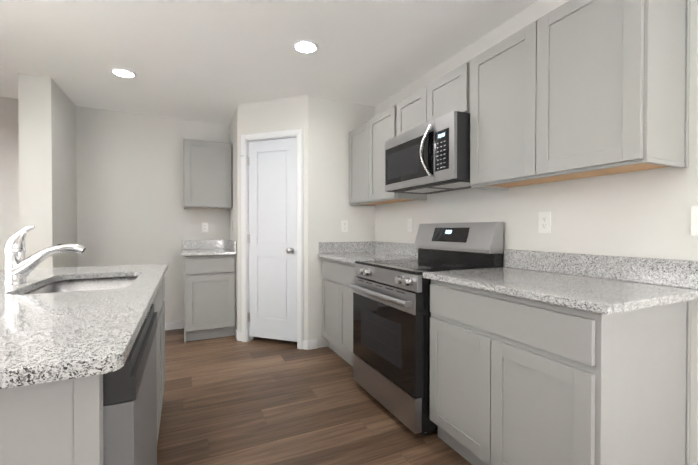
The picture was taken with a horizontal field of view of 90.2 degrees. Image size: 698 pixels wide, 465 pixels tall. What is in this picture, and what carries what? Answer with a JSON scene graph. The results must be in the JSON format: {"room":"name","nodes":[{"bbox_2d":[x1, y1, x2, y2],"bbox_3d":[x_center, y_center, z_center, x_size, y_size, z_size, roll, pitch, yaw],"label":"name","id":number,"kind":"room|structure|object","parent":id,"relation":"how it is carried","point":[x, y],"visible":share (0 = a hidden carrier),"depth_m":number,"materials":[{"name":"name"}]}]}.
{"room":"kitchen","nodes":[
{"label":"kitchen","id":0,"kind":"room"},
{"bbox_2d":[18,73,76,267],"bbox_3d":[-2.754,-0.101,3.220,0.210,2.420,0.740,0,1,-25],"label":"wall","id":1,"kind":"structure","parent":0,"point":[47,166],"depth_m":2.91,"materials":[{"name":"paint"}]},
{"bbox_2d":[0,97,229,322],"bbox_3d":[-3.521,-0.102,3.335,7.100,2.420,0.120,0,1,-25],"label":"wall","id":2,"kind":"structure","parent":0,"point":[131,210],"depth_m":3.80,"materials":[{"name":"paint"}]},
{"bbox_2d":[165,321,183,329],"bbox_3d":[-2.363,1.061,3.816,0.996,0.085,0.016,0,1,-25],"label":"baseboard","id":3,"kind":"structure","parent":2,"relation":"attached to","point":[180,324],"depth_m":3.98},
{"bbox_2d":[202,223,207,231],"bbox_3d":[-1.707,-0.070,4.118,0.070,0.116,0.007,0,1,-25],"label":"electrical outlet","id":4,"kind":"object","parent":2,"relation":"attached to","point":[204,227],"visible":1,"depth_m":4.12,"materials":[{"name":"white plastic"}]},
{"bbox_2d":[183,138,231,209],"bbox_3d":[-1.615,-0.653,3.978,0.501,0.740,0.325,0,1,-25],"label":"upper cabinet","id":5,"kind":"object","parent":2,"relation":"attached to","point":[207,165],"visible":1,"depth_m":3.83,"materials":[{"name":"grey wood"}]},
{"bbox_2d":[0,0,537,124],"bbox_3d":[-1.785,-1.316,-0.226,7.220,0.080,8.020,0,1,-25],"label":"ceiling","id":6,"kind":"structure","parent":0,"point":[215,61],"depth_m":2.44,"materials":[{"name":"paint"}]},
{"bbox_2d":[110,68,136,77],"bbox_3d":[-1.837,-1.303,2.833,0.184,0.007,0.184,0,1,-25],"label":"recessed light","id":7,"kind":"object","parent":6,"relation":"in","point":[122,72],"visible":1,"depth_m":2.83,"materials":[{"name":"white plastic"}]},
{"bbox_2d":[292,40,318,53],"bbox_3d":[-0.304,-1.299,2.428,0.184,0.007,0.184,0,1,-25],"label":"recessed light","id":8,"kind":"object","parent":6,"relation":"in","point":[305,46],"visible":1,"depth_m":2.42,"materials":[{"name":"white plastic"}]},
{"bbox_2d":[229,95,374,347],"bbox_3d":[-0.593,-0.108,3.928,1.296,2.420,1.300,0,1,-25],"label":"wall","id":9,"kind":"structure","parent":0,"point":[327,125],"depth_m":3.40,"materials":[{"name":"paint"}]},
{"bbox_2d":[240,137,296,341],"bbox_3d":[-0.795,0.062,3.451,0.624,1.980,0.097,0,1,20],"label":"pantry door","id":10,"kind":"structure","parent":9,"relation":"in","point":[272,234],"depth_m":3.45,"materials":[{"name":"white wood"}]},
{"bbox_2d":[237,332,306,349],"bbox_3d":[-0.768,1.065,3.446,0.809,0.085,0.013,0,1,20],"label":"baseboard","id":11,"kind":"structure","parent":9,"relation":"attached to","point":[239,336],"depth_m":3.56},
{"bbox_2d":[241,129,302,348],"bbox_3d":[-0.751,0.055,3.478,0.696,2.103,0.122,0,1,20],"label":"door frame","id":12,"kind":"structure","parent":9,"relation":"attached to","point":[245,140],"depth_m":3.45,"materials":[{"name":"white wood"}]},
{"bbox_2d":[341,220,347,231],"bbox_3d":[-0.043,-0.070,3.464,0.070,0.116,0.007,0,1,-25],"label":"outlet","id":13,"kind":"object","parent":9,"relation":"attached to","point":[344,225],"visible":1,"depth_m":3.46,"materials":[{"name":"white plastic"}]},
{"bbox_2d":[157,328,471,464],"bbox_3d":[-1.785,1.173,-0.201,7.220,0.060,8.020,0,1,-25],"label":"floor","id":14,"kind":"structure","parent":0,"point":[229,400],"depth_m":2.16,"materials":[{"name":"brown wood"}]},
{"bbox_2d":[20,276,164,463],"bbox_3d":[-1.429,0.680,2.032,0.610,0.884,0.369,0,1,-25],"label":"base cabinet","id":15,"kind":"object","parent":14,"relation":"on","point":[60,422],"depth_m":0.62,"materials":[{"name":"grey wood"}]},
{"bbox_2d":[0,264,167,388],"bbox_3d":[-1.297,0.230,1.266,1.060,0.030,1.905,0,1,-25],"label":"countertop","id":16,"kind":"structure","parent":15,"relation":"on","point":[49,337],"depth_m":0.84,"materials":[{"name":"stone"}]},
{"bbox_2d":[4,225,85,283],"bbox_3d":[-1.324,0.087,1.524,0.280,0.248,0.080,0,1,-25],"label":"faucet","id":17,"kind":"object","parent":16,"relation":"on","point":[19,267],"visible":1,"depth_m":1.47,"materials":[{"name":"silver metal"}]},
{"bbox_2d":[22,277,137,294],"bbox_3d":[-1.176,0.373,1.570,0.424,0.260,0.694,0,1,-25],"label":"sink","id":18,"kind":"object","parent":16,"relation":"in","point":[73,285],"visible":0.15,"depth_m":1.83,"materials":[{"name":"silver metal"}]},
{"bbox_2d":[103,304,156,464],"bbox_3d":[-0.834,0.693,0.843,0.614,0.880,0.598,0,1,-25],"label":"dishwasher","id":19,"kind":"object","parent":14,"relation":"on","point":[130,412],"visible":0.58,"depth_m":0.72,"materials":[{"name":"grey metal"}]},
{"bbox_2d":[184,254,235,342],"bbox_3d":[-1.554,0.661,3.862,0.501,0.883,0.610,0,1,-25],"label":"base cabinet","id":20,"kind":"object","parent":14,"relation":"on","point":[209,296],"visible":0.98,"depth_m":3.59,"materials":[{"name":"grey wood"}]},
{"bbox_2d":[181,240,236,255],"bbox_3d":[-1.556,0.150,3.834,0.524,0.138,0.648,0,1,-25],"label":"countertop","id":21,"kind":"structure","parent":20,"relation":"on","point":[206,247],"depth_m":4.02,"materials":[{"name":"stone"}]},
{"bbox_2d":[322,258,355,366],"bbox_3d":[0.183,0.669,3.103,0.596,0.883,0.860,0,1,-25],"label":"base cabinet","id":22,"kind":"object","parent":14,"relation":"on","point":[337,310],"visible":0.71,"depth_m":3.00,"materials":[{"name":"grey wood"}]},
{"bbox_2d":[318,241,417,263],"bbox_3d":[0.167,0.158,3.090,0.631,0.138,0.860,0,1,-25],"label":"countertop","id":23,"kind":"structure","parent":22,"relation":"on","point":[350,252],"depth_m":3.30,"materials":[{"name":"stone"}]},
{"bbox_2d":[349,222,502,434],"bbox_3d":[0.461,0.523,2.329,0.716,1.190,0.762,0,1,-25],"label":"range","id":24,"kind":"object","parent":14,"relation":"on","point":[391,334],"visible":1,"depth_m":2.13,"materials":[{"name":"grey metal"}]},
{"bbox_2d":[430,279,690,464],"bbox_3d":[0.880,0.684,1.623,0.596,0.883,0.865,0,1,-25],"label":"base cabinet","id":25,"kind":"object","parent":14,"relation":"on","point":[514,380],"visible":0.94,"depth_m":1.30,"materials":[{"name":"grey wood"}]},
{"bbox_2d":[423,249,697,314],"bbox_3d":[0.872,0.172,1.591,0.631,0.138,0.906,0,1,-25],"label":"countertop","id":26,"kind":"structure","parent":25,"relation":"on","point":[605,284],"depth_m":1.46,"materials":[{"name":"stone"}]},
{"bbox_2d":[375,0,697,464],"bbox_3d":[1.427,-0.082,1.298,0.120,2.420,8.020,0,1,-25],"label":"wall","id":27,"kind":"structure","parent":0,"point":[644,214],"depth_m":1.72,"materials":[{"name":"paint"}]},
{"bbox_2d":[349,104,426,205],"bbox_3d":[0.314,-0.645,3.151,0.308,0.740,0.860,0,1,-25],"label":"upper cabinet","id":28,"kind":"object","parent":27,"relation":"attached to","point":[368,138],"visible":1,"depth_m":3.04,"materials":[{"name":"grey wood"}]},
{"bbox_2d":[408,218,412,231],"bbox_3d":[0.535,-0.071,3.045,0.007,0.116,0.070,0,1,-25],"label":"electrical outlet","id":29,"kind":"object","parent":27,"relation":"attached to","point":[410,225],"visible":1,"depth_m":3.03,"materials":[{"name":"white plastic"}]},
{"bbox_2d":[396,60,470,135],"bbox_3d":[0.662,-0.855,2.410,0.308,0.306,0.762,0,1,-25],"label":"upper cabinet","id":30,"kind":"object","parent":27,"relation":"attached to","point":[449,92],"visible":0.48,"depth_m":2.25,"materials":[{"name":"grey wood"}]},
{"bbox_2d":[385,111,470,193],"bbox_3d":[0.587,-0.502,2.378,0.474,0.390,0.756,0,1,-25],"label":"microwave","id":31,"kind":"object","parent":30,"relation":"attached to","point":[431,157],"visible":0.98,"depth_m":2.15,"materials":[{"name":"grey metal"}]},
{"bbox_2d":[538,212,550,232],"bbox_3d":[1.071,-0.060,1.905,0.007,0.116,0.070,0,1,-25],"label":"electrical outlet","id":32,"kind":"object","parent":27,"relation":"attached to","point":[544,224],"visible":1,"depth_m":1.90,"materials":[{"name":"white plastic"}]},
{"bbox_2d":[470,0,689,189],"bbox_3d":[1.008,-0.630,1.676,0.308,0.740,0.853,0,1,-25],"label":"upper cabinet","id":33,"kind":"object","parent":27,"relation":"attached to","point":[573,89],"visible":1,"depth_m":1.43,"materials":[{"name":"grey wood"}]},
{"bbox_2d":[691,206,697,235],"bbox_3d":[1.353,-0.048,1.299,0.014,0.116,0.116,0,1,-25],"label":"light switch","id":34,"kind":"object","parent":27,"relation":"attached to","point":[694,220],"visible":1,"depth_m":1.34,"materials":[{"name":"white plastic"}]}
]}

